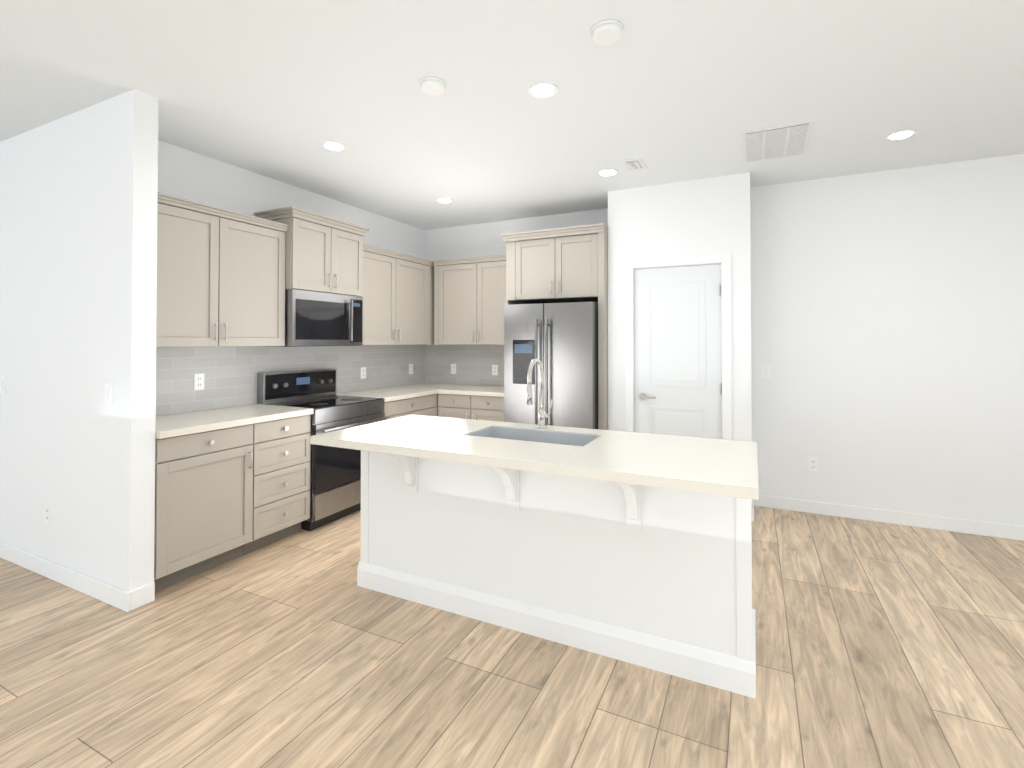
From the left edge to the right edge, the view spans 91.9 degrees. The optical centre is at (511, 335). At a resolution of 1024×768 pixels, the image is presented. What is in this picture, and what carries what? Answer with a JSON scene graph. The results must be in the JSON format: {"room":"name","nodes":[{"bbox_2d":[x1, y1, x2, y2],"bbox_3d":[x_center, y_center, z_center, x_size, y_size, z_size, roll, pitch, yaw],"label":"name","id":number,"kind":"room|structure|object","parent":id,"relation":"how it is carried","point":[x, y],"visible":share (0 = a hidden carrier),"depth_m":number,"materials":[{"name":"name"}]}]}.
{"room":"kitchen","nodes":[
{"label":"kitchen","id":0,"kind":"room"},
{"bbox_2d":[0,89,157,591],"bbox_3d":[-3.860,0.078,3.576,4.200,2.740,0.120,0,-1,26],"label":"wall","id":1,"kind":"structure","parent":0,"point":[78,245],"depth_m":2.82,"materials":[{"name":"white paint"}]},
{"bbox_2d":[0,376,5,393],"bbox_3d":[-3.340,0.324,3.248,0.070,0.115,0.008,0,-1,26],"label":"light switch","id":2,"kind":"object","parent":1,"relation":"attached to","point":[2,384],"visible":1,"depth_m":3.24,"materials":[{"name":"white plastic"}]},
{"bbox_2d":[44,504,50,524],"bbox_3d":[-2.783,1.071,2.967,0.070,0.115,0.007,0,-1,26],"label":"outlet","id":3,"kind":"object","parent":1,"relation":"attached to","point":[47,514],"visible":1,"depth_m":2.96,"materials":[{"name":"white plastic"}]},
{"bbox_2d":[0,541,129,611],"bbox_3d":[-2.724,1.390,2.930,1.634,0.100,0.014,0,-1,26],"label":"baseboard","id":4,"kind":"structure","parent":1,"relation":"attached to","point":[112,595],"depth_m":2.83,"materials":[{"name":"white wood"}]},
{"bbox_2d":[105,383,112,404],"bbox_3d":[-2.190,0.317,2.687,0.070,0.115,0.008,0,-1,26],"label":"switch","id":5,"kind":"object","parent":1,"relation":"attached to","point":[108,393],"visible":1,"depth_m":2.68,"materials":[{"name":"white plastic"}]},
{"bbox_2d":[130,582,154,610],"bbox_3d":[-1.967,1.387,2.634,0.014,0.100,0.118,0,-1,26],"label":"baseboard","id":6,"kind":"structure","parent":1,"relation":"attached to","point":[142,596],"depth_m":2.63,"materials":[{"name":"white wood"}]},
{"bbox_2d":[158,140,424,415],"bbox_3d":[-1.821,0.090,4.472,0.120,2.740,3.280,0,-1,26],"label":"wall","id":7,"kind":"structure","parent":0,"point":[190,175],"depth_m":3.89,"materials":[{"name":"white paint"}]},
{"bbox_2d":[156,192,288,346],"bbox_3d":[-2.087,-0.384,3.369,0.365,0.920,1.045,0,-1,26],"label":"upper cabinet","id":8,"kind":"object","parent":7,"relation":"attached to","point":[220,277],"visible":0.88,"depth_m":3.29,"materials":[{"name":"beige wood"}]},
{"bbox_2d":[156,345,423,415],"bbox_3d":[-1.763,0.317,4.442,0.008,0.456,3.278,0,-1,26],"label":"tile backsplash","id":9,"kind":"structure","parent":7,"relation":"attached to","point":[230,376],"depth_m":3.87,"materials":[{"name":"grey tile"}]},
{"bbox_2d":[194,373,203,389],"bbox_3d":[-2.212,0.328,3.503,0.007,0.115,0.070,0,-1,26],"label":"electrical outlet","id":10,"kind":"object","parent":9,"relation":"attached to","point":[198,381],"visible":1,"depth_m":3.50,"materials":[{"name":"white plastic"}]},
{"bbox_2d":[361,367,365,378],"bbox_3d":[-1.493,0.376,4.976,0.007,0.115,0.070,0,-1,26],"label":"electrical outlet","id":11,"kind":"object","parent":9,"relation":"attached to","point":[363,372],"visible":1,"depth_m":4.97,"materials":[{"name":"white plastic"}]},
{"bbox_2d":[409,364,412,373],"bbox_3d":[-1.155,0.385,5.668,0.007,0.115,0.070,0,-1,26],"label":"electrical outlet","id":12,"kind":"object","parent":9,"relation":"attached to","point":[410,368],"visible":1,"depth_m":5.66,"materials":[{"name":"white plastic"}]},
{"bbox_2d":[254,206,368,296],"bbox_3d":[-1.659,-0.657,4.172,0.435,0.615,0.829,0,-1,26],"label":"upper cabinet","id":13,"kind":"object","parent":7,"relation":"attached to","point":[323,253],"visible":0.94,"depth_m":4.00,"materials":[{"name":"beige wood"}]},
{"bbox_2d":[275,289,362,346],"bbox_3d":[-1.650,-0.128,4.161,0.438,0.436,0.751,0,-1,26],"label":"microwave","id":14,"kind":"object","parent":13,"relation":"attached to","point":[312,318],"visible":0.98,"depth_m":4.01,"materials":[{"name":"silver metal"}]},
{"bbox_2d":[362,244,433,344],"bbox_3d":[-1.287,-0.356,5.041,0.324,0.907,1.128,0,-1,26],"label":"upper cabinet","id":15,"kind":"object","parent":7,"relation":"attached to","point":[398,298],"depth_m":4.95,"materials":[{"name":"beige wood"}]},
{"bbox_2d":[0,506,1023,767],"bbox_3d":[-1.044,1.464,0.893,11.840,0.100,9.240,0,-1,26],"label":"floor","id":16,"kind":"structure","parent":0,"point":[878,644],"depth_m":2.08,"materials":[{"name":"brown wood"}]},
{"bbox_2d":[154,404,313,591],"bbox_3d":[-1.965,0.988,3.292,0.639,0.914,1.046,0,-1,26],"label":"base cabinet","id":17,"kind":"object","parent":16,"relation":"on","point":[231,483],"visible":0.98,"depth_m":3.08,"materials":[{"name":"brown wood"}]},
{"bbox_2d":[257,369,387,530],"bbox_3d":[-1.532,0.877,4.090,0.700,1.155,0.755,0,-1,26],"label":"range","id":18,"kind":"object","parent":16,"relation":"on","point":[335,483],"visible":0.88,"depth_m":3.91,"materials":[{"name":"grey metal"}]},
{"bbox_2d":[382,391,439,419],"bbox_3d":[-1.195,1.027,4.836,0.669,0.874,0.875,0,-1,26],"label":"base cabinet","id":19,"kind":"object","parent":16,"relation":"on","point":[426,405],"depth_m":4.75,"materials":[{"name":"brown wood"}]},
{"bbox_2d":[440,391,503,421],"bbox_3d":[-0.301,1.032,5.166,0.811,0.874,0.672,0,-1,26],"label":"base cabinet","id":20,"kind":"object","parent":16,"relation":"on","point":[478,402],"depth_m":4.91,"materials":[{"name":"brown wood"}]},
{"bbox_2d":[339,383,467,398],"bbox_3d":[-1.081,0.574,5.109,0.624,0.040,1.454,0,-1,26],"label":"countertop","id":21,"kind":"structure","parent":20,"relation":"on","point":[421,388],"depth_m":4.87,"materials":[{"name":"beige stone"}]},
{"bbox_2d":[440,385,503,394],"bbox_3d":[-0.274,0.575,5.177,0.766,0.040,0.624,0,-1,26],"label":"countertop","id":22,"kind":"structure","parent":20,"relation":"on","point":[471,389],"depth_m":4.97,"materials":[{"name":"beige stone"}]},
{"bbox_2d":[339,447,755,698],"bbox_3d":[0.092,0.998,2.520,2.056,0.874,0.710,0,-1,26],"label":"kitchen island","id":23,"kind":"object","parent":16,"relation":"on","point":[635,548],"depth_m":2.29,"materials":[{"name":"white wood"}]},
{"bbox_2d":[310,415,757,499],"bbox_3d":[0.075,0.541,2.490,2.080,0.040,0.850,0,-1,26],"label":"island countertop","id":24,"kind":"structure","parent":23,"relation":"on","point":[728,469],"depth_m":2.21,"materials":[{"name":"beige stone"}]},
{"bbox_2d":[470,427,597,446],"bbox_3d":[0.109,0.625,2.605,0.660,0.194,0.330,0,-1,26],"label":"sink","id":25,"kind":"object","parent":24,"relation":"in","point":[498,432],"depth_m":2.76,"materials":[{"name":"grey metal"}]},
{"bbox_2d":[526,358,551,427],"bbox_3d":[0.151,0.323,2.743,0.094,0.397,0.218,0,-1,26],"label":"faucet","id":26,"kind":"object","parent":24,"relation":"on","point":[542,414],"visible":1,"depth_m":2.80,"materials":[{"name":"silver metal"}]},
{"bbox_2d":[504,302,597,428],"bbox_3d":[0.452,0.590,4.691,0.843,1.745,0.803,0,-1,26],"label":"refrigerator","id":27,"kind":"object","parent":16,"relation":"on","point":[559,341],"visible":0.52,"depth_m":4.35,"materials":[{"name":"grey metal"}]},
{"bbox_2d":[0,0,1023,229],"bbox_3d":[-1.044,-1.375,0.929,11.840,0.100,9.240,0,-1,26],"label":"ceiling","id":28,"kind":"structure","parent":0,"point":[670,91],"depth_m":2.59,"materials":[{"name":"white paint"}]},
{"bbox_2d":[321,141,346,150],"bbox_3d":[-1.215,-1.291,3.382,0.164,0.006,0.164,0,-1,26],"label":"recessed light","id":29,"kind":"object","parent":28,"relation":"in","point":[333,145],"visible":1,"depth_m":3.38,"materials":[{"name":"white"}]},
{"bbox_2d":[419,77,445,94],"bbox_3d":[-0.411,-1.289,2.567,0.140,0.032,0.140,0,-1,26],"label":"smoke detector","id":30,"kind":"object","parent":28,"relation":"attached to","point":[432,85],"visible":1,"depth_m":2.53,"materials":[{"name":"white plastic"}]},
{"bbox_2d":[436,198,452,202],"bbox_3d":[-0.637,-1.275,4.680,0.164,0.006,0.164,0,-1,26],"label":"recessed light","id":31,"kind":"object","parent":28,"relation":"in","point":[444,200],"visible":1,"depth_m":4.67,"materials":[{"name":"white"}]},
{"bbox_2d":[528,82,558,97],"bbox_3d":[0.165,-1.301,2.630,0.164,0.006,0.164,0,-1,26],"label":"recessed light","id":32,"kind":"object","parent":28,"relation":"in","point":[542,90],"visible":1,"depth_m":2.62,"materials":[{"name":"white"}]},
{"bbox_2d":[590,19,623,44],"bbox_3d":[0.407,-1.294,2.123,0.140,0.032,0.140,0,-1,26],"label":"smoke detector","id":33,"kind":"object","parent":28,"relation":"attached to","point":[607,32],"visible":0.98,"depth_m":2.10,"materials":[{"name":"white plastic"}]},
{"bbox_2d":[597,169,617,175],"bbox_3d":[0.757,-1.284,3.911,0.164,0.006,0.164,0,-1,26],"label":"recessed light","id":34,"kind":"object","parent":28,"relation":"in","point":[608,172],"visible":1,"depth_m":3.89,"materials":[{"name":"white"}]},
{"bbox_2d":[621,158,646,170],"bbox_3d":[0.921,-1.283,3.736,0.150,0.013,0.230,0,-1,26],"label":"ceiling vent","id":35,"kind":"object","parent":28,"relation":"in","point":[634,164],"visible":1,"depth_m":3.72,"materials":[{"name":"white metal"}]},
{"bbox_2d":[741,119,815,162],"bbox_3d":[1.773,-1.288,3.337,0.410,0.013,0.600,0,-1,26],"label":"ceiling vent","id":36,"kind":"object","parent":28,"relation":"in","point":[781,141],"visible":1,"depth_m":3.28,"materials":[{"name":"white metal"}]},
{"bbox_2d":[885,129,916,140],"bbox_3d":[2.512,-1.294,3.199,0.164,0.006,0.164,0,-1,26],"label":"recessed light","id":37,"kind":"object","parent":28,"relation":"in","point":[901,134],"visible":1,"depth_m":3.19,"materials":[{"name":"white"}]},
{"bbox_2d":[425,208,607,385],"bbox_3d":[-0.007,0.103,5.479,2.497,2.740,0.120,0,-1,26],"label":"wall","id":38,"kind":"structure","parent":0,"point":[471,241],"depth_m":5.56,"materials":[{"name":"white paint"}]},
{"bbox_2d":[424,345,503,385],"bbox_3d":[-0.407,0.332,5.599,1.370,0.456,0.008,0,-1,26],"label":"tile backsplash","id":39,"kind":"structure","parent":38,"relation":"attached to","point":[474,363],"depth_m":5.66,"materials":[{"name":"grey tile"}]},
{"bbox_2d":[451,364,455,373],"bbox_3d":[-0.675,0.386,5.721,0.070,0.115,0.007,0,-1,26],"label":"electrical outlet","id":40,"kind":"object","parent":39,"relation":"attached to","point":[453,368],"visible":1,"depth_m":5.72,"materials":[{"name":"white plastic"}]},
{"bbox_2d":[492,365,497,374],"bbox_3d":[-0.190,0.383,5.485,0.070,0.115,0.007,0,-1,26],"label":"electrical outlet","id":41,"kind":"object","parent":39,"relation":"attached to","point":[494,369],"visible":1,"depth_m":5.48,"materials":[{"name":"white plastic"}]},
{"bbox_2d":[432,255,505,344],"bbox_3d":[-0.332,-0.359,5.369,1.028,0.920,0.365,0,-1,26],"label":"upper cabinet","id":42,"kind":"object","parent":38,"relation":"attached to","point":[469,298],"visible":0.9,"depth_m":5.27,"materials":[{"name":"beige wood"}]},
{"bbox_2d":[500,223,607,429],"bbox_3d":[0.486,0.249,4.792,1.003,2.430,0.671,0,-1,26],"label":"upper cabinet","id":43,"kind":"object","parent":38,"relation":"attached to","point":[562,265],"visible":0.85,"depth_m":4.50,"materials":[{"name":"beige wood"}]},
{"bbox_2d":[608,172,751,507],"bbox_3d":[1.392,0.086,4.195,1.143,2.740,0.120,0,-1,26],"label":"wall","id":44,"kind":"structure","parent":0,"point":[706,216],"depth_m":4.11,"materials":[{"name":"white paint"}]},
{"bbox_2d":[634,264,721,438],"bbox_3d":[1.379,0.432,4.149,0.702,2.024,0.096,0,-1,26],"label":"pantry door","id":45,"kind":"structure","parent":44,"relation":"in","point":[678,349],"depth_m":4.15,"materials":[{"name":"white wood"}]},
{"bbox_2d":[625,253,731,439],"bbox_3d":[1.394,0.401,4.181,0.850,2.110,0.136,0,-1,26],"label":"door frame","id":46,"kind":"structure","parent":44,"relation":"attached to","point":[724,260],"depth_m":4.09,"materials":[{"name":"white wood"}]},
{"bbox_2d":[750,206,751,393],"bbox_3d":[1.970,0.086,4.213,0.120,2.740,0.420,0,-1,26],"label":"wall","id":47,"kind":"structure","parent":0,"point":[750,230],"depth_m":4.13,"materials":[{"name":"white paint"}]},
{"bbox_2d":[752,499,753,521],"bbox_3d":[1.974,1.405,4.053,0.014,0.100,0.434,0,-1,26],"label":"baseboard","id":48,"kind":"structure","parent":47,"relation":"attached to","point":[752,510],"depth_m":3.86,"materials":[{"name":"white wood"}]},
{"bbox_2d":[750,154,1023,525],"bbox_3d":[4.049,0.076,3.366,4.600,2.740,0.120,0,-1,26],"label":"wall","id":49,"kind":"structure","parent":0,"point":[887,326],"depth_m":3.83,"materials":[{"name":"white paint"}]},
{"bbox_2d":[761,365,770,377],"bbox_3d":[2.161,0.306,4.214,0.070,0.115,0.008,0,-1,26],"label":"light switch","id":50,"kind":"object","parent":49,"relation":"attached to","point":[765,371],"visible":1,"depth_m":4.21,"materials":[{"name":"white plastic"}]},
{"bbox_2d":[808,457,817,471],"bbox_3d":[2.466,1.055,4.055,0.070,0.115,0.007,0,-1,26],"label":"electrical outlet","id":51,"kind":"object","parent":49,"relation":"attached to","point":[812,463],"visible":1,"depth_m":4.05,"materials":[{"name":"white plastic"}]},
{"bbox_2d":[754,494,1023,540],"bbox_3d":[4.080,1.395,3.260,4.466,0.100,0.014,0,-1,26],"label":"baseboard","id":52,"kind":"structure","parent":49,"relation":"attached to","point":[1005,531],"depth_m":3.80,"materials":[{"name":"white wood"}]}
]}

